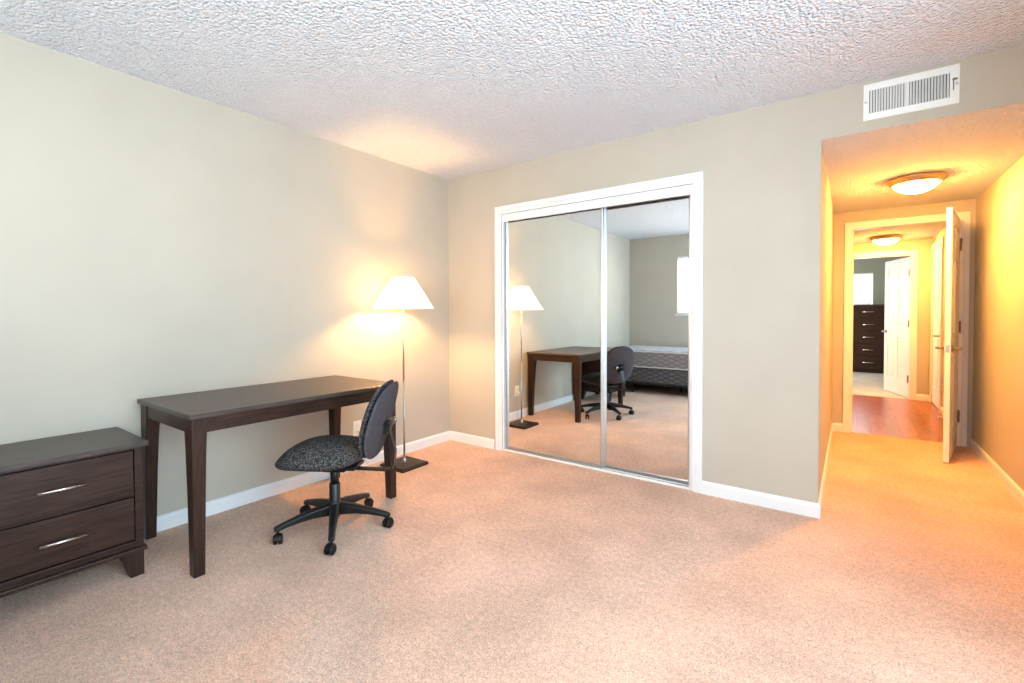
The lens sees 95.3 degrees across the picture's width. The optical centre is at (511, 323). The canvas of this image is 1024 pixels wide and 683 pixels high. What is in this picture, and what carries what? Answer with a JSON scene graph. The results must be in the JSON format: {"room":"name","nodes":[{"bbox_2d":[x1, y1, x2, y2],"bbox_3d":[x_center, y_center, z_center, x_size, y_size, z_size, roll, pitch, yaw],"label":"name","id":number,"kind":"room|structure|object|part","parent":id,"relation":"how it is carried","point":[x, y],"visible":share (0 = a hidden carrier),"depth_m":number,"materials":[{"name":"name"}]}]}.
{"room":"bedroom","nodes":[
{"label":"bedroom","id":0,"kind":"room"},
{"bbox_2d":[0,32,449,515],"bbox_3d":[-1.907,-0.083,2.684,0.120,2.440,4.540,1,1,36],"label":"wall","id":1,"kind":"structure","parent":0,"point":[156,240],"depth_m":2.66,"materials":[{"name":"paint"}]},
{"bbox_2d":[157,431,449,531],"bbox_3d":[-1.849,1.096,2.669,0.013,0.083,4.300,1,1,36],"label":"baseboard","id":2,"kind":"structure","parent":1,"relation":"attached to","point":[179,517],"depth_m":3.03,"materials":[{"name":"white paint"}]},
{"bbox_2d":[353,420,360,435],"bbox_3d":[-1.188,0.807,3.579,0.008,0.116,0.072,1,1,36],"label":"wall outlet","id":3,"kind":"object","parent":1,"relation":"attached to","point":[356,424],"visible":0.76,"depth_m":3.57,"materials":[{"name":"plastic"}]},
{"bbox_2d":[0,372,1023,682],"bbox_3d":[2.651,1.130,4.808,5.020,0.100,13.290,1,1,36],"label":"floor","id":4,"kind":"structure","parent":0,"point":[492,565],"depth_m":2.03,"materials":[{"name":"carpet"}]},
{"bbox_2d":[0,427,148,597],"bbox_3d":[-2.009,0.845,2.031,0.470,0.612,0.580,1,1,36],"label":"nightstand","id":5,"kind":"object","parent":4,"relation":"on","point":[70,504],"visible":1,"depth_m":1.95,"materials":[{"name":"brown wood"}]},
{"bbox_3d":[-1.833,0.675,1.899,0.034,0.011,0.144,1,1,36],"label":"handle","id":6,"kind":"part","parent":5,"relation":"part of","materials":[{"name":"silver metal"}]},
{"bbox_3d":[-1.833,0.888,1.904,0.034,0.011,0.144,1,1,36],"label":"handle","id":7,"kind":"part","parent":5,"relation":"part of","materials":[{"name":"silver metal"}]},
{"bbox_3d":[-2.011,0.673,2.029,0.406,0.192,0.478,1,1,36],"label":"drawer","id":8,"kind":"part","parent":5,"relation":"part of","materials":[{"name":"brown wood"}]},
{"bbox_3d":[-2.010,0.886,2.033,0.406,0.192,0.478,1,1,36],"label":"drawer","id":9,"kind":"part","parent":5,"relation":"part of","materials":[{"name":"brown wood"}]},
{"bbox_3d":[-2.014,0.550,2.028,0.461,0.022,0.580,1,1,36],"label":"panel","id":10,"kind":"part","parent":5,"relation":"part of","materials":[{"name":"brown wood"}]},
{"bbox_3d":[-1.739,1.090,2.124,0.074,0.116,0.084,1,1,36],"label":"leg","id":11,"kind":"part","parent":5,"relation":"part of","materials":[{"name":"brown wood"}]},
{"bbox_2d":[137,375,395,578],"bbox_3d":[-1.358,0.764,2.745,0.692,0.740,1.176,1,1,36],"label":"writing desk","id":12,"kind":"object","parent":4,"relation":"on","point":[196,414],"visible":0.78,"depth_m":2.44,"materials":[{"name":"brown wood"}]},
{"bbox_3d":[-1.914,0.782,2.476,0.085,0.718,0.062,1,1,36],"label":"leg","id":13,"kind":"part","parent":12,"relation":"part of","materials":[{"name":"brown wood"}]},
{"bbox_3d":[-1.442,0.788,2.133,0.085,0.718,0.062,1,1,36],"label":"leg","id":14,"kind":"part","parent":12,"relation":"part of","materials":[{"name":"brown wood"}]},
{"bbox_3d":[-1.273,0.763,3.358,0.085,0.718,0.062,1,1,36],"label":"leg","id":15,"kind":"part","parent":12,"relation":"part of","materials":[{"name":"brown wood"}]},
{"bbox_3d":[-0.802,0.768,3.015,0.085,0.718,0.062,1,1,36],"label":"leg","id":16,"kind":"part","parent":12,"relation":"part of","materials":[{"name":"brown wood"}]},
{"bbox_2d":[273,380,398,555],"bbox_3d":[-0.954,0.725,2.573,0.634,0.822,0.619,0,1,3],"label":"office chair","id":17,"kind":"object","parent":4,"relation":"on","point":[334,454],"visible":1,"depth_m":2.47,"materials":[{"name":"black fabric"}]},
{"bbox_3d":[-1.113,1.031,2.487,0.285,0.084,0.052,-1,1,-35],"label":"leg","id":18,"kind":"part","parent":17,"relation":"part of","materials":[{"name":"black plastic"}]},
{"bbox_3d":[-1.111,1.027,2.679,0.285,0.084,0.052,1,1,37],"label":"leg","id":19,"kind":"part","parent":17,"relation":"part of","materials":[{"name":"black plastic"}]},
{"bbox_3d":[-1.033,0.711,2.578,0.476,0.132,0.466,0,1,3],"label":"seat","id":20,"kind":"part","parent":17,"relation":"part of","materials":[{"name":"grey fabric"}]},
{"bbox_3d":[-0.931,1.032,2.427,0.052,0.084,0.285,-1,1,-17],"label":"leg","id":21,"kind":"part","parent":17,"relation":"part of","materials":[{"name":"black plastic"}]},
{"bbox_3d":[-0.958,0.792,2.631,0.240,0.037,0.261,0,1,3],"label":"seat plate","id":22,"kind":"part","parent":17,"relation":"part of","materials":[{"name":"black fabric"}]},
{"bbox_3d":[-0.929,1.025,2.736,0.052,0.084,0.285,0,1,19],"label":"leg","id":23,"kind":"part","parent":17,"relation":"part of","materials":[{"name":"black plastic"}]},
{"bbox_3d":[-0.818,1.028,2.575,0.286,0.084,0.054,0,1,3],"label":"leg","id":24,"kind":"part","parent":17,"relation":"part of","materials":[{"name":"black plastic"}]},
{"bbox_3d":[-0.731,0.521,2.558,0.132,0.415,0.390,0,1,3],"label":"backrest","id":25,"kind":"part","parent":17,"relation":"part of","materials":[{"name":"grey fabric"}]},
{"bbox_2d":[358,275,432,472],"bbox_3d":[-0.895,0.371,3.614,0.397,1.488,0.433,1,1,36],"label":"floor lamp","id":26,"kind":"object","parent":4,"relation":"on","point":[402,292],"visible":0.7,"depth_m":3.57,"materials":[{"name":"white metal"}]},
{"bbox_3d":[-0.847,-0.235,3.622,0.336,0.236,0.336,1,1,36],"label":"lamp shade","id":27,"kind":"part","parent":26,"relation":"part of","materials":[{"name":"fabric"}]},
{"bbox_2d":[853,304,884,373],"bbox_3d":[7.103,0.303,9.314,0.880,1.345,0.477,1,1,36],"label":"dresser","id":28,"kind":"object","parent":4,"relation":"on","point":[868,319],"visible":0.48,"depth_m":9.14,"materials":[{"name":"brown wood"}]},
{"bbox_3d":[6.989,0.032,9.153,0.800,0.237,0.018,1,1,36],"label":"drawer","id":29,"kind":"part","parent":28,"relation":"part of","materials":[{"name":"brown wood"}]},
{"bbox_3d":[6.990,0.281,9.158,0.800,0.237,0.018,1,1,36],"label":"drawer","id":30,"kind":"part","parent":28,"relation":"part of","materials":[{"name":"brown wood"}]},
{"bbox_3d":[6.990,0.530,9.163,0.800,0.237,0.018,1,1,36],"label":"drawer","id":31,"kind":"part","parent":28,"relation":"part of","materials":[{"name":"brown wood"}]},
{"bbox_3d":[6.991,0.779,9.168,0.800,0.237,0.018,1,1,36],"label":"drawer","id":32,"kind":"part","parent":28,"relation":"part of","materials":[{"name":"brown wood"}]},
{"bbox_3d":[7.109,-0.357,9.311,0.880,0.025,0.450,1,1,36],"label":"panel","id":33,"kind":"part","parent":28,"relation":"part of","materials":[{"name":"brown wood"}]},
{"bbox_3d":[6.988,-0.217,9.148,0.800,0.237,0.018,1,1,36],"label":"drawer","id":34,"kind":"part","parent":28,"relation":"part of","materials":[{"name":"brown wood"}]},
{"bbox_2d":[0,0,1023,179],"bbox_3d":[-0.273,-1.334,1.468,4.170,0.100,4.540,1,1,36],"label":"ceiling","id":35,"kind":"structure","parent":0,"point":[446,89],"depth_m":2.26,"materials":[{"name":"white paint"}]},
{"bbox_2d":[448,44,1023,502],"bbox_3d":[1.030,-0.104,3.281,3.930,2.440,0.120,1,1,36],"label":"wall","id":36,"kind":"structure","parent":0,"point":[761,166],"depth_m":2.90,"materials":[{"name":"paint"}]},
{"bbox_2d":[450,431,494,448],"bbox_3d":[-0.368,1.060,4.242,0.533,0.083,0.013,1,1,36],"label":"baseboard","id":37,"kind":"structure","parent":36,"relation":"attached to","point":[455,436],"depth_m":4.23,"materials":[{"name":"white paint"}]},
{"bbox_2d":[506,208,603,467],"bbox_3d":[0.321,0.100,3.774,0.910,1.972,0.025,1,1,36],"label":"mirror","id":38,"kind":"object","parent":36,"relation":"attached to","point":[555,263],"visible":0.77,"depth_m":3.75,"materials":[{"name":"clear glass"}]},
{"bbox_3d":[0.324,1.077,3.794,0.866,0.018,0.019,1,1,36],"label":"rail","id":39,"kind":"part","parent":38,"relation":"part of","materials":[{"name":"metal"}]},
{"bbox_2d":[504,448,688,489],"bbox_3d":[0.589,1.103,3.619,1.550,0.016,0.096,1,1,36],"label":"trim","id":40,"kind":"structure","parent":36,"relation":"attached to","point":[603,469],"depth_m":3.48,"materials":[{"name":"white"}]},
{"bbox_2d":[494,171,703,492],"bbox_3d":[0.582,0.058,3.594,1.718,2.105,0.127,1,1,36],"label":"trim","id":41,"kind":"structure","parent":36,"relation":"attached to","point":[695,189],"depth_m":3.23,"materials":[{"name":"white paint"}]},
{"bbox_2d":[604,195,689,483],"bbox_3d":[0.956,0.107,3.343,0.644,1.972,0.025,1,1,36],"label":"mirror","id":42,"kind":"object","parent":36,"relation":"attached to","point":[647,243],"visible":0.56,"depth_m":3.33,"materials":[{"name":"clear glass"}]},
{"bbox_3d":[0.959,1.084,3.364,0.600,0.018,0.019,1,1,36],"label":"rail","id":43,"kind":"part","parent":42,"relation":"part of","materials":[{"name":"metal"}]},
{"bbox_2d":[701,481,819,518],"bbox_3d":[1.510,1.081,2.877,0.656,0.083,0.013,1,1,36],"label":"baseboard","id":44,"kind":"structure","parent":36,"relation":"attached to","point":[810,509],"depth_m":2.85,"materials":[{"name":"white paint"}]},
{"bbox_2d":[863,63,959,121],"bbox_3d":[2.063,-1.192,2.421,0.382,0.194,0.018,1,1,36],"label":"air vent","id":45,"kind":"object","parent":36,"relation":"in","point":[938,87],"visible":1,"depth_m":2.42,"materials":[{"name":"white metal"}]},
{"bbox_2d":[819,146,833,492],"bbox_3d":[2.475,0.017,3.755,0.120,2.170,2.340,1,1,36],"label":"wall","id":46,"kind":"structure","parent":0,"point":[827,240],"depth_m":3.37,"materials":[{"name":"paint"}]},
{"bbox_2d":[818,423,832,516],"bbox_3d":[2.497,1.062,3.688,0.013,0.083,2.460,1,1,36],"label":"baseboard","id":47,"kind":"structure","parent":46,"relation":"attached to","point":[822,488],"depth_m":3.27,"materials":[{"name":"white paint"}]},
{"bbox_2d":[854,256,909,303],"bbox_3d":[7.173,-0.252,9.632,3.400,2.440,0.120,1,1,36],"label":"wall","id":48,"kind":"structure","parent":0,"point":[876,266],"depth_m":9.41,"materials":[{"name":"grey paint"}]},
{"bbox_2d":[855,275,872,303],"bbox_3d":[6.987,-0.667,9.735,0.930,0.712,0.127,1,1,36],"label":"window","id":49,"kind":"structure","parent":48,"relation":"in","point":[855,275],"depth_m":9.51,"materials":[{"name":"white"}]},
{"bbox_2d":[853,273,872,299],"bbox_3d":[6.983,-0.680,9.729,0.850,0.685,0.040,1,1,36],"label":"window blinds","id":50,"kind":"object","parent":49,"relation":"attached to","point":[856,278],"visible":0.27,"depth_m":9.57,"materials":[{"name":"plastic"}]},
{"bbox_2d":[854,238,932,394],"bbox_3d":[4.947,-0.186,6.713,1.630,2.440,0.120,1,1,36],"label":"wall","id":51,"kind":"structure","parent":0,"point":[923,246],"depth_m":6.25,"materials":[{"name":"paint"}]},
{"bbox_2d":[854,249,917,399],"bbox_3d":[5.119,0.019,6.583,0.905,2.035,0.137,1,1,36],"label":"trim","id":52,"kind":"structure","parent":51,"relation":"attached to","point":[913,253],"depth_m":6.30,"materials":[{"name":"white paint"}]},
{"bbox_2d":[882,257,909,396],"bbox_3d":[5.585,0.050,6.750,0.163,1.940,0.762,0,1,17],"label":"door","id":53,"kind":"structure","parent":51,"relation":"in","point":[897,272],"depth_m":6.73,"materials":[{"name":"paint"}]},
{"bbox_2d":[916,394,928,400],"bbox_3d":[5.512,1.000,6.247,0.145,0.083,0.013,1,1,36],"label":"baseboard","id":54,"kind":"structure","parent":51,"relation":"attached to","point":[919,397],"depth_m":6.25,"materials":[{"name":"white paint"}]},
{"bbox_2d":[832,199,975,446],"bbox_3d":[3.407,-0.003,4.597,1.630,2.170,0.120,1,1,36],"label":"wall","id":55,"kind":"structure","parent":0,"point":[840,219],"depth_m":4.52,"materials":[{"name":"paint"}]},
{"bbox_2d":[833,423,842,431],"bbox_3d":[3.254,1.040,4.650,0.081,0.083,0.013,1,1,36],"label":"baseboard","id":56,"kind":"structure","parent":55,"relation":"attached to","point":[838,427],"depth_m":4.65,"materials":[{"name":"white paint"}]},
{"bbox_2d":[843,211,969,446],"bbox_3d":[3.678,0.052,4.401,0.890,2.065,0.154,1,1,36],"label":"trim","id":57,"kind":"structure","parent":55,"relation":"attached to","point":[964,217],"depth_m":4.29,"materials":[{"name":"white paint"}]},
{"bbox_2d":[822,103,1023,243],"bbox_3d":[3.500,-1.139,4.606,1.750,0.100,5.196,1,1,36],"label":"ceiling","id":58,"kind":"structure","parent":0,"point":[976,148],"depth_m":3.01,"materials":[{"name":"white paint"}]},
{"bbox_2d":[869,234,902,244],"bbox_3d":[4.844,-1.068,6.039,0.346,0.108,0.346,1,1,36],"label":"ceiling light","id":59,"kind":"object","parent":58,"relation":"attached to","point":[883,239],"visible":1,"depth_m":5.95,"materials":[{"name":"white glass"}]},
{"bbox_2d":[886,172,947,193],"bbox_3d":[2.967,-1.010,3.423,0.346,0.108,0.346,1,1,36],"label":"ceiling light","id":60,"kind":"object","parent":58,"relation":"attached to","point":[918,182],"visible":1,"depth_m":3.34,"materials":[{"name":"white glass"}]},
{"bbox_2d":[931,155,1023,490],"bbox_3d":[2.898,-0.093,2.406,0.120,2.440,9.500,1,1,36],"label":"wall","id":61,"kind":"structure","parent":0,"point":[998,347],"depth_m":3.35,"materials":[{"name":"paint"}]},
{"bbox_2d":[932,245,940,408],"bbox_3d":[5.318,0.047,5.811,0.163,1.985,0.787,1,1,36],"label":"door","id":62,"kind":"structure","parent":61,"relation":"in","point":[937,252],"depth_m":5.86,"materials":[{"name":"paint"}]},
{"bbox_2d":[929,236,943,412],"bbox_3d":[5.290,0.016,5.816,0.017,2.070,0.895,1,1,36],"label":"trim","id":63,"kind":"structure","parent":61,"relation":"attached to","point":[940,241],"depth_m":5.50,"materials":[{"name":"white paint"}]},
{"bbox_2d":[935,207,962,462],"bbox_3d":[3.668,0.091,3.885,0.777,1.985,0.163,-1,2,-43],"label":"door","id":64,"kind":"structure","parent":61,"relation":"in","point":[951,347],"depth_m":3.65,"materials":[{"name":"paint"}]},
{"bbox_3d":[3.500,0.198,3.663,0.134,0.055,0.064,-1,2,-43],"label":"handle","id":65,"kind":"part","parent":64,"relation":"part of","materials":[{"name":"gold metal"}]},
{"bbox_2d":[970,438,1023,507],"bbox_3d":[2.042,1.110,1.361,0.013,0.083,6.760,1,1,36],"label":"baseboard","id":66,"kind":"structure","parent":61,"relation":"attached to","point":[1010,485],"depth_m":3.28,"materials":[{"name":"white paint"}]}
]}

